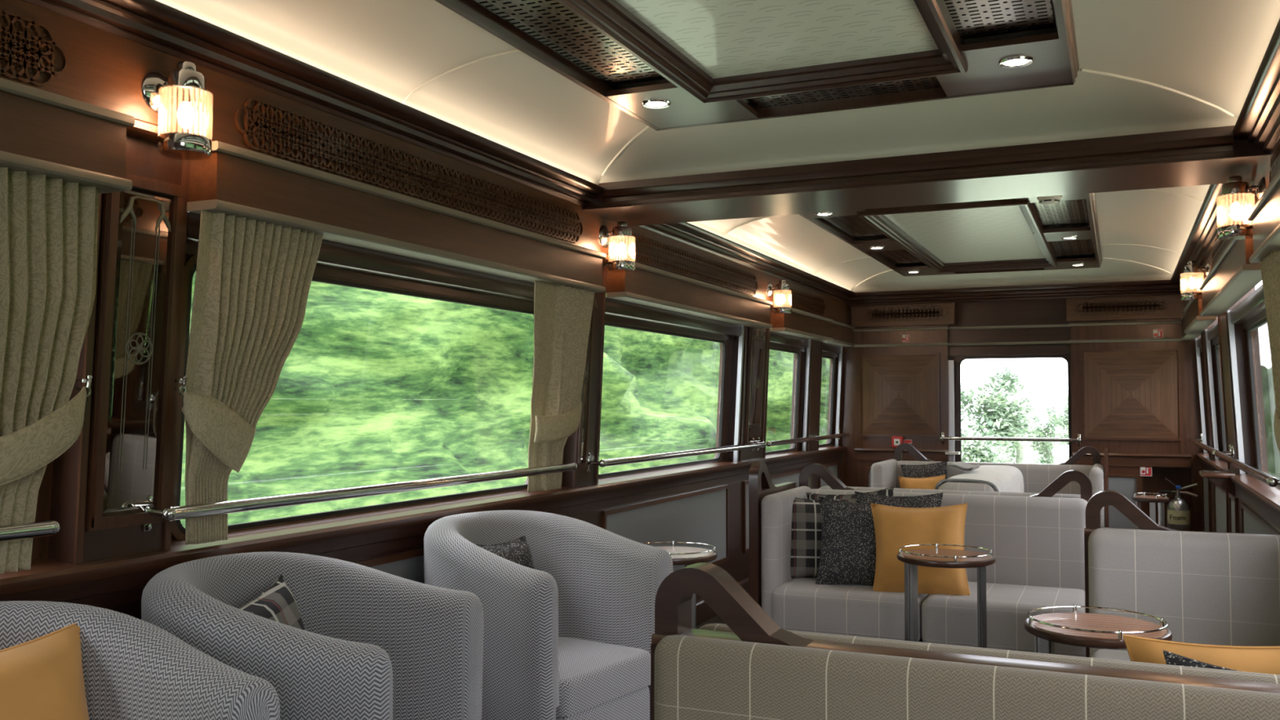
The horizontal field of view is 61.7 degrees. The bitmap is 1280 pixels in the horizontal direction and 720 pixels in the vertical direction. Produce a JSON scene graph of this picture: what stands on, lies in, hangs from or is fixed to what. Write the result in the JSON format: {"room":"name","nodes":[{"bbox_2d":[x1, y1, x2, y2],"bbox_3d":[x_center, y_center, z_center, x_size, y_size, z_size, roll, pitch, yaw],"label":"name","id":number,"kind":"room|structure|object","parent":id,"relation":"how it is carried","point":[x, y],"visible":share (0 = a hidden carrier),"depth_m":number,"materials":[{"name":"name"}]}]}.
{"room":"train carriage","nodes":[
{"label":"train carriage","id":0,"kind":"room"},
{"bbox_2d":[0,0,850,626],"bbox_3d":[-0.728,0.327,3.903,0.248,2.210,12.550,-1,-2,24],"label":"wall","id":1,"kind":"structure","parent":0,"point":[111,569],"depth_m":3.23,"materials":[{"name":"brown wood"}]},
{"bbox_2d":[0,461,60,565],"bbox_3d":[-1.884,-0.002,1.308,0.226,0.940,2.684,-1,-2,24],"label":"window","id":2,"kind":"structure","parent":1,"relation":"in","point":[40,544],"depth_m":2.51,"materials":[{"name":"brown wood"}]},
{"bbox_2d":[0,77,134,193],"bbox_3d":[-1.680,-0.521,1.510,0.113,0.174,2.207,-1,-2,24],"label":"pelmet","id":3,"kind":"object","parent":1,"relation":"attached to","point":[53,135],"visible":1,"depth_m":2.34,"materials":[{"name":"brown wood"}]},
{"bbox_2d":[0,167,98,573],"bbox_3d":[-1.382,0.024,2.238,0.110,0.868,0.551,-1,-2,24],"label":"curtain","id":4,"kind":"object","parent":3,"relation":"hanging from","point":[49,227],"visible":0.97,"depth_m":2.34,"materials":[{"name":"beige fabric"}]},
{"bbox_2d":[85,173,185,531],"bbox_3d":[-1.239,-0.021,2.647,0.058,0.861,0.231,-1,-2,24],"label":"mirror","id":5,"kind":"object","parent":1,"relation":"attached to","point":[142,235],"visible":0.99,"depth_m":2.64,"materials":[{"name":"brown mirror"}]},
{"bbox_2d":[141,61,211,159],"bbox_3d":[-1.118,-0.609,2.608,0.152,0.223,0.122,-1,-2,24],"label":"wall sconce","id":6,"kind":"object","parent":1,"relation":"attached to","point":[160,91],"visible":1,"depth_m":2.59,"materials":[{"name":"silver metal"}]},
{"bbox_2d":[142,211,577,544],"bbox_3d":[-0.785,0.096,3.761,0.226,0.940,2.334,-1,-2,24],"label":"window","id":7,"kind":"structure","parent":1,"relation":"in","point":[339,264],"depth_m":3.51,"materials":[{"name":"brown wood"}]},
{"bbox_2d":[186,140,606,293],"bbox_3d":[-0.664,-0.430,3.779,0.113,0.174,2.262,-1,-2,24],"label":"pelmet","id":8,"kind":"object","parent":1,"relation":"attached to","point":[234,180],"visible":0.91,"depth_m":3.32,"materials":[{"name":"brown wood"}]},
{"bbox_2d":[174,209,323,545],"bbox_3d":[-1.065,0.052,2.938,0.108,0.868,0.476,-1,-2,24],"label":"curtain","id":9,"kind":"object","parent":8,"relation":"hanging from","point":[253,278],"visible":0.98,"depth_m":2.84,"materials":[{"name":"beige fabric"}]},
{"bbox_2d":[527,280,594,492],"bbox_3d":[-0.345,0.117,4.552,0.117,0.868,0.506,-1,-2,24],"label":"curtain","id":10,"kind":"object","parent":8,"relation":"hanging from","point":[562,314],"visible":0.95,"depth_m":4.50,"materials":[{"name":"beige fabric"}]},
{"bbox_2d":[0,8,824,315],"bbox_3d":[-0.283,-0.576,4.645,0.009,0.142,8.607,-1,-2,24],"label":"decorative wall panel","id":11,"kind":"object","parent":1,"relation":"attached to","point":[672,258],"depth_m":3.54,"materials":[{"name":"brown wood"}]},
{"bbox_2d":[575,293,596,471],"bbox_3d":[-0.247,0.068,4.863,0.058,0.861,0.152,-1,-2,24],"label":"mirror","id":12,"kind":"object","parent":1,"relation":"attached to","point":[583,430],"visible":0.64,"depth_m":4.88,"materials":[{"name":"brown mirror"}]},
{"bbox_2d":[599,221,635,272],"bbox_3d":[-0.097,-0.517,4.888,0.152,0.223,0.122,-1,-2,24],"label":"wall sconce","id":13,"kind":"object","parent":1,"relation":"attached to","point":[621,231],"visible":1,"depth_m":4.87,"materials":[{"name":"silver metal"}]},
{"bbox_2d":[21,0,1279,306],"bbox_3d":[0.522,-0.766,3.251,2.822,0.112,12.300,-1,-2,24],"label":"trim","id":14,"kind":"structure","parent":1,"relation":"attached to","point":[155,24],"depth_m":3.51,"materials":[{"name":"brown wood"}]},
{"bbox_2d":[586,295,765,480],"bbox_3d":[0.238,0.188,6.048,0.226,0.940,2.457,-1,-2,24],"label":"window","id":15,"kind":"structure","parent":1,"relation":"in","point":[618,313],"depth_m":6.16,"materials":[{"name":"brown wood"}]},
{"bbox_2d":[605,259,773,328],"bbox_3d":[0.356,-0.339,6.059,0.113,0.174,2.302,-1,-2,24],"label":"pelmet","id":16,"kind":"object","parent":1,"relation":"attached to","point":[647,286],"visible":0.89,"depth_m":5.71,"materials":[{"name":"brown wood"}]},
{"bbox_2d":[744,327,768,449],"bbox_3d":[0.783,0.160,7.164,0.058,0.861,0.376,-1,-2,24],"label":"mirror","id":17,"kind":"object","parent":1,"relation":"attached to","point":[757,353],"visible":0.92,"depth_m":7.15,"materials":[{"name":"brown mirror"}]},
{"bbox_2d":[767,280,791,314],"bbox_3d":[0.944,-0.424,7.214,0.152,0.223,0.122,-1,-2,24],"label":"wall sconce","id":18,"kind":"object","parent":1,"relation":"attached to","point":[782,286],"visible":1,"depth_m":7.19,"materials":[{"name":"beige glass"}]},
{"bbox_2d":[770,305,833,341],"bbox_3d":[1.224,-0.261,7.998,0.113,0.174,1.352,-1,-2,24],"label":"pelmet","id":19,"kind":"object","parent":1,"relation":"attached to","point":[798,323],"visible":0.89,"depth_m":7.81,"materials":[{"name":"brown wood"}]},
{"bbox_2d":[756,330,849,456],"bbox_3d":[1.262,0.278,8.299,0.196,0.940,2.327,-1,-2,24],"label":"window","id":20,"kind":"structure","parent":1,"relation":"in","point":[796,345],"depth_m":8.30,"materials":[{"name":"brown wood"}]},
{"bbox_2d":[818,342,843,448],"bbox_3d":[1.594,0.311,9.119,0.131,0.940,0.840,-1,-2,24],"label":"window","id":21,"kind":"structure","parent":1,"relation":"in","point":[833,352],"depth_m":9.33,"materials":[{"name":"brown wood"}]},
{"bbox_2d":[819,320,855,346],"bbox_3d":[1.672,-0.220,9.029,0.090,0.174,0.880,-1,-2,24],"label":"pelmet","id":22,"kind":"object","parent":1,"relation":"attached to","point":[842,335],"visible":0.74,"depth_m":9.00,"materials":[{"name":"brown wood"}]},
{"bbox_2d":[696,615,725,629],"bbox_3d":[0.592,1.437,3.295,3.250,0.050,12.800,-1,-2,24],"label":"floor","id":23,"kind":"structure","parent":0,"point":[716,620],"depth_m":6.25,"materials":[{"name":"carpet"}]},
{"bbox_2d":[0,600,279,719],"bbox_3d":[-1.157,0.911,1.855,0.713,0.880,0.768,-1,-3,30],"label":"armchair","id":24,"kind":"object","parent":23,"relation":"on","point":[134,668],"visible":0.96,"depth_m":2.08,"materials":[{"name":"grey fabric"}]},
{"bbox_2d":[0,622,88,719],"bbox_3d":[-1.179,0.730,1.951,0.191,0.434,0.426,-1,-3,33],"label":"cushion","id":25,"kind":"object","parent":24,"relation":"on","point":[42,677],"visible":1,"depth_m":2.01,"materials":[{"name":"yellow fabric"}]},
{"bbox_2d":[141,551,484,719],"bbox_3d":[-0.828,0.942,2.618,0.713,0.880,0.768,0,-2,9],"label":"armchair","id":26,"kind":"object","parent":23,"relation":"on","point":[375,644],"visible":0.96,"depth_m":2.82,"materials":[{"name":"grey fabric"}]},
{"bbox_2d":[238,574,306,631],"bbox_3d":[-0.922,0.769,2.674,0.185,0.415,0.389,0,-2,9],"label":"cushion","id":27,"kind":"object","parent":26,"relation":"on","point":[277,602],"visible":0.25,"depth_m":2.72,"materials":[{"name":"fabric"}]},
{"bbox_2d":[423,510,673,719],"bbox_3d":[-0.373,0.985,3.678,0.713,0.880,0.768,-1,-3,34],"label":"armchair","id":28,"kind":"object","parent":23,"relation":"on","point":[568,637],"visible":0.88,"depth_m":3.53,"materials":[{"name":"grey fabric"}]},
{"bbox_2d":[475,535,534,568],"bbox_3d":[-0.466,0.811,3.728,0.185,0.380,0.361,-1,-3,34],"label":"cushion","id":29,"kind":"object","parent":28,"relation":"on","point":[517,551],"visible":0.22,"depth_m":3.77,"materials":[{"name":"black fabric"}]},
{"bbox_2d":[555,636,650,716],"bbox_3d":[-0.330,1.047,3.646,0.587,0.122,0.524,-1,-3,34],"label":"seat cushion","id":30,"kind":"object","parent":28,"relation":"on","point":[595,673],"depth_m":3.52,"materials":[{"name":"grey fabric"}]},
{"bbox_2d":[641,541,717,628],"bbox_3d":[0.129,1.113,4.415,0.380,0.683,0.380,-1,-2,24],"label":"round table","id":31,"kind":"object","parent":23,"relation":"on","point":[680,555],"visible":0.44,"depth_m":4.34,"materials":[{"name":"brown wood"}]},
{"bbox_2d":[748,461,795,607],"bbox_3d":[0.667,0.993,5.335,0.045,0.998,0.650,-1,-2,24],"label":"board","id":32,"kind":"object","parent":23,"relation":"on","point":[761,485],"visible":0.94,"depth_m":5.05,"materials":[{"name":"brown wood"}]},
{"bbox_2d":[760,485,1087,657],"bbox_3d":[1.343,1.060,5.032,1.425,0.842,0.715,-1,-2,24],"label":"sofa","id":33,"kind":"object","parent":23,"relation":"on","point":[1037,544],"visible":0.52,"depth_m":4.97,"materials":[{"name":"grey fabric"}]},
{"bbox_2d":[790,497,856,578],"bbox_3d":[0.903,0.879,5.261,0.431,0.429,0.158,0,-2,2],"label":"cushion","id":34,"kind":"object","parent":33,"relation":"on","point":[806,534],"visible":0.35,"depth_m":5.21,"materials":[{"name":"fabric"}]},
{"bbox_2d":[805,486,893,499],"bbox_3d":[1.054,0.866,5.316,0.484,0.480,0.140,-1,-2,22],"label":"cushion","id":35,"kind":"object","parent":33,"relation":"on","point":[887,491],"visible":0.16,"depth_m":5.35,"materials":[{"name":"fabric"}]},
{"bbox_2d":[772,577,929,641],"bbox_3d":[1.028,1.170,5.095,0.679,0.225,0.580,-1,-2,24],"label":"seat cushion","id":36,"kind":"object","parent":33,"relation":"on","point":[798,604],"depth_m":4.85,"materials":[{"name":"grey fabric"}]},
{"bbox_2d":[815,496,909,586],"bbox_3d":[1.048,0.866,5.048,0.440,0.432,0.176,0,-2,11],"label":"cushion","id":37,"kind":"object","parent":33,"relation":"on","point":[848,539],"visible":0.66,"depth_m":5.00,"materials":[{"name":"black fabric"}]},
{"bbox_2d":[854,491,942,507],"bbox_3d":[1.236,0.845,5.136,0.431,0.424,0.161,-1,-2,23],"label":"cushion","id":38,"kind":"object","parent":33,"relation":"on","point":[932,500],"visible":0.23,"depth_m":5.14,"materials":[{"name":"black fabric"}]},
{"bbox_2d":[870,502,970,595],"bbox_3d":[1.274,0.867,4.878,0.442,0.430,0.209,0,-2,15],"label":"cushion","id":39,"kind":"object","parent":33,"relation":"on","point":[895,527],"visible":0.8,"depth_m":4.83,"materials":[{"name":"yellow fabric"}]},
{"bbox_2d":[921,581,1085,657],"bbox_3d":[1.653,1.160,4.816,0.679,0.225,0.580,-1,-2,24],"label":"seat cushion","id":40,"kind":"object","parent":33,"relation":"on","point":[946,619],"depth_m":4.63,"materials":[{"name":"grey fabric"}]},
{"bbox_2d":[799,463,1092,502],"bbox_3d":[1.505,1.018,5.402,1.450,0.956,0.083,-1,-2,24],"label":"divider","id":41,"kind":"object","parent":23,"relation":"on","point":[822,471],"visible":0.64,"depth_m":5.17,"materials":[{"name":"brown wood"}]},
{"bbox_2d":[897,543,995,648],"bbox_3d":[1.254,1.116,4.382,0.390,0.678,0.390,-1,-2,24],"label":"round table","id":42,"kind":"object","parent":23,"relation":"on","point":[931,557],"visible":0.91,"depth_m":4.33,"materials":[{"name":"brown wood"}]},
{"bbox_2d":[818,485,1080,498],"bbox_3d":[1.681,1.093,5.719,1.370,0.830,0.635,-1,-2,24],"label":"sofa","id":43,"kind":"object","parent":23,"relation":"on","point":[857,488],"visible":0.02,"depth_m":5.45,"materials":[{"name":"grey fabric"}]},
{"bbox_2d":[650,562,1279,719],"bbox_3d":[0.666,0.883,1.919,1.375,0.948,0.086,-1,-2,24],"label":"frame","id":44,"kind":"object","parent":23,"relation":"on","point":[748,622],"visible":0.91,"depth_m":2.11,"materials":[{"name":"brown wood"}]},
{"bbox_2d":[937,480,995,491],"bbox_3d":[2.476,1.147,6.882,0.830,0.818,1.940,-1,-2,24],"label":"lounge sofa","id":45,"kind":"object","parent":23,"relation":"on","point":[950,485],"visible":0.05,"depth_m":6.14,"materials":[{"name":"grey fabric"}]},
{"bbox_2d":[934,464,1025,492],"bbox_3d":[2.228,0.928,6.942,0.396,0.420,1.702,-1,-2,24],"label":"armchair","id":46,"kind":"object","parent":45,"relation":"on","point":[1003,477],"visible":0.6,"depth_m":6.80,"materials":[{"name":"grey fabric"}]},
{"bbox_2d":[945,461,979,471],"bbox_3d":[2.086,0.689,6.916,0.174,0.046,0.370,-1,-2,24],"label":"folded throw","id":47,"kind":"object","parent":46,"relation":"on","point":[965,467],"visible":1,"depth_m":6.81,"materials":[{"name":"grey fabric"}]},
{"bbox_2d":[654,635,1279,719],"bbox_3d":[0.518,0.931,1.549,1.345,0.822,0.698,-1,-2,24],"label":"sofa","id":48,"kind":"object","parent":23,"relation":"on","point":[696,677],"visible":1,"depth_m":1.90,"materials":[{"name":"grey fabric"}]},
{"bbox_2d":[871,458,1105,527],"bbox_3d":[2.494,1.166,7.693,1.550,0.842,0.755,-1,-2,24],"label":"sofa","id":49,"kind":"object","parent":23,"relation":"on","point":[885,474],"visible":0.21,"depth_m":7.77,"materials":[{"name":"grey fabric"}]},
{"bbox_2d":[897,475,945,489],"bbox_3d":[2.092,1.015,7.904,0.359,0.335,0.168,0,-2,6],"label":"cushion","id":50,"kind":"object","parent":49,"relation":"on","point":[931,482],"visible":0.26,"depth_m":7.88,"materials":[{"name":"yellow fabric"}]},
{"bbox_2d":[900,460,946,479],"bbox_3d":[2.141,0.919,8.016,0.373,0.336,0.139,0,-2,13],"label":"cushion","id":51,"kind":"object","parent":49,"relation":"on","point":[935,469],"visible":0.4,"depth_m":7.99,"materials":[{"name":"black fabric"}]},
{"bbox_2d":[698,623,1279,684],"bbox_3d":[0.824,0.963,2.219,1.335,0.813,0.590,-1,-2,24],"label":"sofa","id":52,"kind":"object","parent":23,"relation":"on","point":[1096,662],"visible":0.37,"depth_m":1.99,"materials":[{"name":"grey fabric"}]},
{"bbox_2d":[1122,634,1279,675],"bbox_3d":[1.216,0.749,2.080,0.505,0.479,0.168,-1,-2,22],"label":"cushion","id":53,"kind":"object","parent":52,"relation":"on","point":[1261,660],"visible":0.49,"depth_m":2.08,"materials":[{"name":"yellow fabric"}]},
{"bbox_2d":[1162,649,1242,671],"bbox_3d":[1.217,0.734,1.937,0.482,0.416,0.122,-1,-3,29],"label":"cushion","id":54,"kind":"object","parent":52,"relation":"on","point":[1172,659],"visible":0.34,"depth_m":2.02,"materials":[{"name":"black fabric"}]},
{"bbox_2d":[894,443,1104,467],"bbox_3d":[2.664,1.121,8.077,1.560,0.963,0.068,-1,-2,24],"label":"divider","id":55,"kind":"object","parent":23,"relation":"on","point":[910,448],"visible":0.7,"depth_m":7.96,"materials":[{"name":"brown wood"}]},
{"bbox_2d":[1023,604,1172,654],"bbox_3d":[1.272,1.058,2.974,0.380,0.683,0.380,-1,-2,24],"label":"round table","id":56,"kind":"object","parent":23,"relation":"on","point":[1092,630],"visible":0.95,"depth_m":2.94,"materials":[{"name":"brown wood"}]},
{"bbox_2d":[1103,448,1109,527],"bbox_3d":[3.285,1.107,7.530,0.020,0.950,0.600,-1,-2,24],"label":"board","id":57,"kind":"object","parent":23,"relation":"on","point":[1106,452],"visible":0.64,"depth_m":7.27,"materials":[{"name":"brown wood"}]},
{"bbox_2d":[1131,492,1168,528],"bbox_3d":[3.310,1.213,6.933,0.220,0.693,0.220,-1,-2,24],"label":"round table","id":58,"kind":"object","parent":23,"relation":"on","point":[1153,500],"visible":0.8,"depth_m":6.88,"materials":[{"name":"brown wood"}]},
{"bbox_2d":[1153,478,1197,530],"bbox_3d":[4.089,1.259,8.203,0.333,0.702,0.169,-1,-2,24],"label":"fire extinguisher","id":59,"kind":"object","parent":23,"relation":"on","point":[1178,509],"visible":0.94,"depth_m":8.14,"materials":[{"name":"silver metal"}]},
{"bbox_2d":[1084,489,1279,657],"bbox_3d":[1.951,0.955,3.816,0.670,0.958,0.075,-1,-2,24],"label":"divider","id":60,"kind":"object","parent":23,"relation":"on","point":[1097,501],"visible":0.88,"depth_m":3.91,"materials":[{"name":"brown wood"}]},
{"bbox_2d":[1088,528,1279,661],"bbox_3d":[1.788,1.004,3.432,0.655,0.830,0.755,-1,-2,24],"label":"sofa","id":61,"kind":"object","parent":23,"relation":"on","point":[1209,588],"visible":0.44,"depth_m":3.66,"materials":[{"name":"grey fabric"}]},
{"bbox_2d":[1090,648,1130,661],"bbox_3d":[1.761,1.104,3.367,0.649,0.225,0.620,-1,-2,24],"label":"seat cushion","id":62,"kind":"object","parent":61,"relation":"on","point":[1109,654],"depth_m":3.65,"materials":[{"name":"grey fabric"}]},
{"bbox_2d":[156,0,1279,292],"bbox_3d":[0.596,-0.947,3.389,3.350,0.360,12.800,-1,-2,24],"label":"ceiling","id":63,"kind":"structure","parent":0,"point":[1146,66],"depth_m":3.78,"materials":[{"name":"beige paint"}]},
{"bbox_2d":[435,0,1079,130],"bbox_3d":[-0.349,-0.991,1.331,1.491,0.087,5.306,-1,-2,24],"label":"ceiling tray","id":64,"kind":"object","parent":63,"relation":"attached to","point":[787,58],"visible":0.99,"depth_m":3.17,"materials":[{"name":"brown wood"}]},
{"bbox_2d":[473,0,666,85],"bbox_3d":[-0.442,-0.963,2.457,0.285,0.005,2.330,-1,-2,24],"label":"grille","id":65,"kind":"object","parent":64,"relation":"attached to","point":[549,22],"depth_m":3.11,"materials":[{"name":"metal"}]},
{"bbox_2d":[641,99,671,108],"bbox_3d":[0.056,-0.874,3.661,0.100,0.005,0.100,-1,-2,24],"label":"recessed light","id":66,"kind":"object","parent":64,"relation":"attached to","point":[651,104],"visible":1,"depth_m":3.66,"materials":[{"name":"white glass"}]},
{"bbox_2d":[746,76,942,108],"bbox_3d":[0.669,-0.916,3.588,0.660,0.005,0.285,-1,-2,24],"label":"grille","id":67,"kind":"object","parent":64,"relation":"attached to","point":[925,86],"depth_m":3.67,"materials":[{"name":"metal"}]},
{"bbox_2d":[943,0,1054,39],"bbox_3d":[0.569,-0.979,2.005,0.270,0.005,2.330,-1,-2,24],"label":"grille","id":68,"kind":"object","parent":64,"relation":"attached to","point":[969,19],"depth_m":2.93,"materials":[{"name":"metal"}]},
{"bbox_2d":[998,56,1033,68],"bbox_3d":[1.125,-0.890,3.205,0.100,0.005,0.100,-1,-2,24],"label":"recessed light","id":69,"kind":"object","parent":64,"relation":"attached to","point":[1016,61],"visible":1,"depth_m":3.20,"materials":[{"name":"white glass"}]},
{"bbox_2d":[798,192,1102,276],"bbox_3d":[2.109,-0.770,6.822,1.491,0.087,3.446,-1,-2,24],"label":"ceiling tray","id":70,"kind":"object","parent":63,"relation":"attached to","point":[1002,235],"visible":0.78,"depth_m":6.67,"materials":[{"name":"white paint"}]},
{"bbox_2d":[814,212,833,216],"bbox_3d":[0.997,-0.788,5.802,0.100,0.005,0.100,-1,-2,24],"label":"recessed light","id":71,"kind":"object","parent":70,"relation":"attached to","point":[821,214],"visible":0.99,"depth_m":5.80,"materials":[{"name":"silver metal"}]},
{"bbox_2d":[822,214,886,238],"bbox_3d":[1.307,-0.806,6.365,0.285,0.005,1.060,-1,-2,24],"label":"grille","id":72,"kind":"object","parent":70,"relation":"attached to","point":[846,226],"depth_m":6.46,"materials":[{"name":"wood"}]},
{"bbox_2d":[876,249,924,265],"bbox_3d":[1.899,-0.753,7.688,0.285,0.005,1.080,-1,-2,24],"label":"grille","id":73,"kind":"object","parent":70,"relation":"attached to","point":[900,257],"depth_m":7.80,"materials":[{"name":"wood"}]},
{"bbox_2d":[1036,195,1062,204],"bbox_3d":[2.023,-0.788,5.288,0.116,0.042,0.116,-1,-2,24],"label":"smoke detector","id":74,"kind":"object","parent":70,"relation":"attached to","point":[1047,200],"visible":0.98,"depth_m":5.25,"materials":[{"name":"white plastic"}]},
{"bbox_2d":[1031,199,1088,226],"bbox_3d":[2.318,-0.822,5.913,0.270,0.005,1.060,-1,-2,24],"label":"grille","id":75,"kind":"object","parent":70,"relation":"attached to","point":[1068,212],"depth_m":5.97,"materials":[{"name":"metal"}]},
{"bbox_2d":[1048,239,1093,257],"bbox_3d":[2.910,-0.769,7.236,0.270,0.005,1.080,-1,-2,24],"label":"grille","id":76,"kind":"object","parent":70,"relation":"attached to","point":[1084,247],"depth_m":7.33,"materials":[{"name":"wood"}]},
{"bbox_2d":[834,294,1208,531],"bbox_3d":[3.090,0.522,8.933,2.955,2.230,0.344,-1,-2,24],"label":"wall","id":77,"kind":"structure","parent":0,"point":[1135,395],"depth_m":8.66,"materials":[{"name":"brown wood"}]},
{"bbox_2d":[891,436,903,447],"bbox_3d":[2.212,0.704,9.202,0.094,0.094,0.046,-1,-2,24],"label":"fire alarm box","id":78,"kind":"object","parent":77,"relation":"attached to","point":[895,441],"visible":0.82,"depth_m":9.19,"materials":[{"name":"red"}]},
{"bbox_2d":[939,354,1081,462],"bbox_3d":[3.072,0.455,8.902,1.108,1.040,0.259,-1,-2,24],"label":"window","id":79,"kind":"structure","parent":77,"relation":"in","point":[954,452],"depth_m":9.08,"materials":[{"name":"clear glass"}]},
{"bbox_2d":[1139,466,1151,476],"bbox_3d":[3.982,0.872,8.429,0.085,0.085,0.006,-1,-2,24],"label":"safety sign","id":80,"kind":"object","parent":77,"relation":"attached to","point":[1144,471],"visible":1,"depth_m":8.43,"materials":[{"name":"red plastic"}]},
{"bbox_2d":[1152,328,1163,338],"bbox_3d":[4.077,-0.207,8.430,0.070,0.072,0.006,-1,-2,24],"label":"safety sign","id":81,"kind":"object","parent":77,"relation":"attached to","point":[1157,333],"visible":1,"depth_m":8.43,"materials":[{"name":"red"}]},
{"bbox_2d":[1186,136,1279,534],"bbox_3d":[1.882,0.286,2.737,0.248,2.210,12.550,-1,-2,24],"label":"wall","id":82,"kind":"structure","parent":0,"point":[1255,508],"depth_m":5.80,"materials":[{"name":"brown wood"}]},
{"bbox_2d":[582,125,1271,226],"bbox_3d":[1.050,-0.749,4.406,2.682,0.154,0.484,-1,-2,24],"label":"ceiling beam","id":83,"kind":"structure","parent":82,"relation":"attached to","point":[1211,155],"depth_m":4.20,"materials":[{"name":"brown wood"}]},
{"bbox_2d":[1180,312,1201,340],"bbox_3d":[4.087,-0.258,7.949,0.090,0.174,0.880,-1,-2,24],"label":"pelmet","id":84,"kind":"object","parent":82,"relation":"attached to","point":[1191,336],"visible":0.45,"depth_m":8.02,"materials":[{"name":"brown wood"}]},
{"bbox_2d":[1180,261,1210,300],"bbox_3d":[3.214,-0.460,6.199,0.152,0.223,0.122,-1,-2,24],"label":"wall sconce","id":85,"kind":"object","parent":82,"relation":"attached to","point":[1192,268],"visible":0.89,"depth_m":6.17,"materials":[{"name":"beige glass"}]},
{"bbox_2d":[1182,290,1217,333],"bbox_3d":[3.616,-0.299,6.928,0.113,0.174,1.352,-1,-2,24],"label":"pelmet","id":86,"kind":"object","parent":82,"relation":"attached to","point":[1195,323],"visible":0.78,"depth_m":6.75,"materials":[{"name":"brown wood"}]},
{"bbox_2d":[1195,335,1208,453],"bbox_3d":[4.220,0.270,7.946,0.131,0.940,0.840,-1,-2,24],"label":"window","id":87,"kind":"structure","parent":82,"relation":"in","point":[1197,340],"depth_m":8.21,"materials":[{"name":"brown wood"}]},
{"bbox_2d":[1187,321,1232,463],"bbox_3d":[3.810,0.236,7.110,0.196,0.940,2.377,-1,-2,24],"label":"window","id":88,"kind":"structure","parent":82,"relation":"in","point":[1212,333],"depth_m":7.13,"materials":[{"name":"brown wood"}]},
{"bbox_2d":[1199,470,1235,496],"bbox_3d":[3.145,0.673,5.834,0.160,0.125,0.220,-1,-2,24],"label":"wall ledge","id":89,"kind":"object","parent":82,"relation":"attached to","point":[1222,478],"visible":0.88,"depth_m":5.75,"materials":[{"name":"brown wood"}]},
{"bbox_2d":[1199,470,1235,478],"bbox_3d":[3.145,0.623,5.836,0.160,0.025,0.220,-1,-2,24],"label":"shelf","id":90,"kind":"object","parent":89,"relation":"attached to","point":[1208,474],"depth_m":5.75,"materials":[{"name":"brown wood"}]},
{"bbox_2d":[1199,222,1262,316],"bbox_3d":[2.748,-0.376,4.990,0.113,0.174,2.302,-1,-2,24],"label":"pelmet","id":91,"kind":"object","parent":82,"relation":"attached to","point":[1232,276],"visible":0.76,"depth_m":4.65,"materials":[{"name":"brown wood"}]},
{"bbox_2d":[1191,142,1279,291],"bbox_3d":[2.114,-0.614,3.573,0.009,0.142,8.607,-1,-2,24],"label":"trim","id":92,"kind":"structure","parent":82,"relation":"attached to","point":[1249,202],"depth_m":4.34,"materials":[{"name":"brown wood"}]},
{"bbox_2d":[1217,175,1266,239],"bbox_3d":[2.173,-0.553,3.873,0.152,0.223,0.122,-1,-2,24],"label":"wall sconce","id":93,"kind":"object","parent":82,"relation":"attached to","point":[1235,188],"visible":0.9,"depth_m":3.85,"materials":[{"name":"silver metal"}]},
{"bbox_2d":[1214,284,1279,489],"bbox_3d":[2.809,0.145,4.838,0.226,0.940,2.347,-1,-2,24],"label":"window","id":94,"kind":"structure","parent":82,"relation":"in","point":[1251,313],"depth_m":5.38,"materials":[{"name":"brown wood"}]},
{"bbox_2d":[1247,168,1279,263],"bbox_3d":[1.727,-0.468,2.710,0.113,0.174,2.262,-1,-2,24],"label":"pelmet","id":95,"kind":"object","parent":82,"relation":"attached to","point":[1264,216],"visible":1,"depth_m":3.38,"materials":[{"name":"brown wood"}]},
{"bbox_2d":[1260,249,1279,452],"bbox_3d":[2.111,0.079,3.479,0.112,0.867,0.471,-1,-2,24],"label":"curtain","id":96,"kind":"object","parent":95,"relation":"hanging from","point":[1270,265],"visible":1,"depth_m":3.52,"materials":[{"name":"beige fabric"}]},
{"label":"outside","id":97,"kind":"structure","parent":0,"visible":0},
{"bbox_2d":[961,432,1068,464],"bbox_3d":[20.411,5.076,45.477,120.000,0.100,140.000,-1,-2,24],"label":"ground","id":98,"kind":"structure","parent":97,"point":[1061,453],"depth_m":66.66,"materials":[{"name":"green plant"}]},
{"bbox_2d":[179,271,830,528],"bbox_3d":[0.746,-0.573,19.968,3.354,9.304,53.111,-1,-2,24],"label":"outdoor scenery","id":99,"kind":"object","parent":98,"relation":"on","point":[373,387],"visible":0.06,"depth_m":12.65,"materials":[{"name":"green plant"}]},
{"bbox_2d":[961,422,1011,462],"bbox_3d":[8.152,2.881,25.871,1.662,2.732,1.413,-1,-2,24],"label":"bush","id":100,"kind":"object","parent":98,"relation":"on","point":[980,451],"visible":0.38,"depth_m":25.67,"materials":[{"name":"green plant"}]},
{"bbox_2d":[960,364,1053,460],"bbox_3d":[10.616,2.326,32.304,2.928,4.344,2.972,1,-2,-22],"label":"tree","id":101,"kind":"object","parent":98,"relation":"on","point":[997,414],"visible":0.82,"depth_m":32.07,"materials":[{"name":"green plant"}]},
{"bbox_2d":[1004,381,1039,463],"bbox_3d":[12.686,2.597,35.903,1.428,4.094,1.687,1,-3,-26],"label":"tree","id":102,"kind":"object","parent":98,"relation":"on","point":[1020,455],"visible":0.17,"depth_m":35.76,"materials":[{"name":"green plant"}]},
{"bbox_2d":[1026,400,1066,464],"bbox_3d":[12.662,2.909,33.624,1.166,3.296,1.487,0,-2,3],"label":"bush","id":103,"kind":"object","parent":98,"relation":"on","point":[1046,447],"visible":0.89,"depth_m":33.50,"materials":[{"name":"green plant"}]},
{"bbox_2d":[1041,391,1069,458],"bbox_3d":[16.324,2.900,40.708,2.009,3.882,1.483,-1,-2,24],"label":"bush","id":104,"kind":"object","parent":98,"relation":"on","point":[1065,409],"visible":0.26,"depth_m":40.72,"materials":[{"name":"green plant"}]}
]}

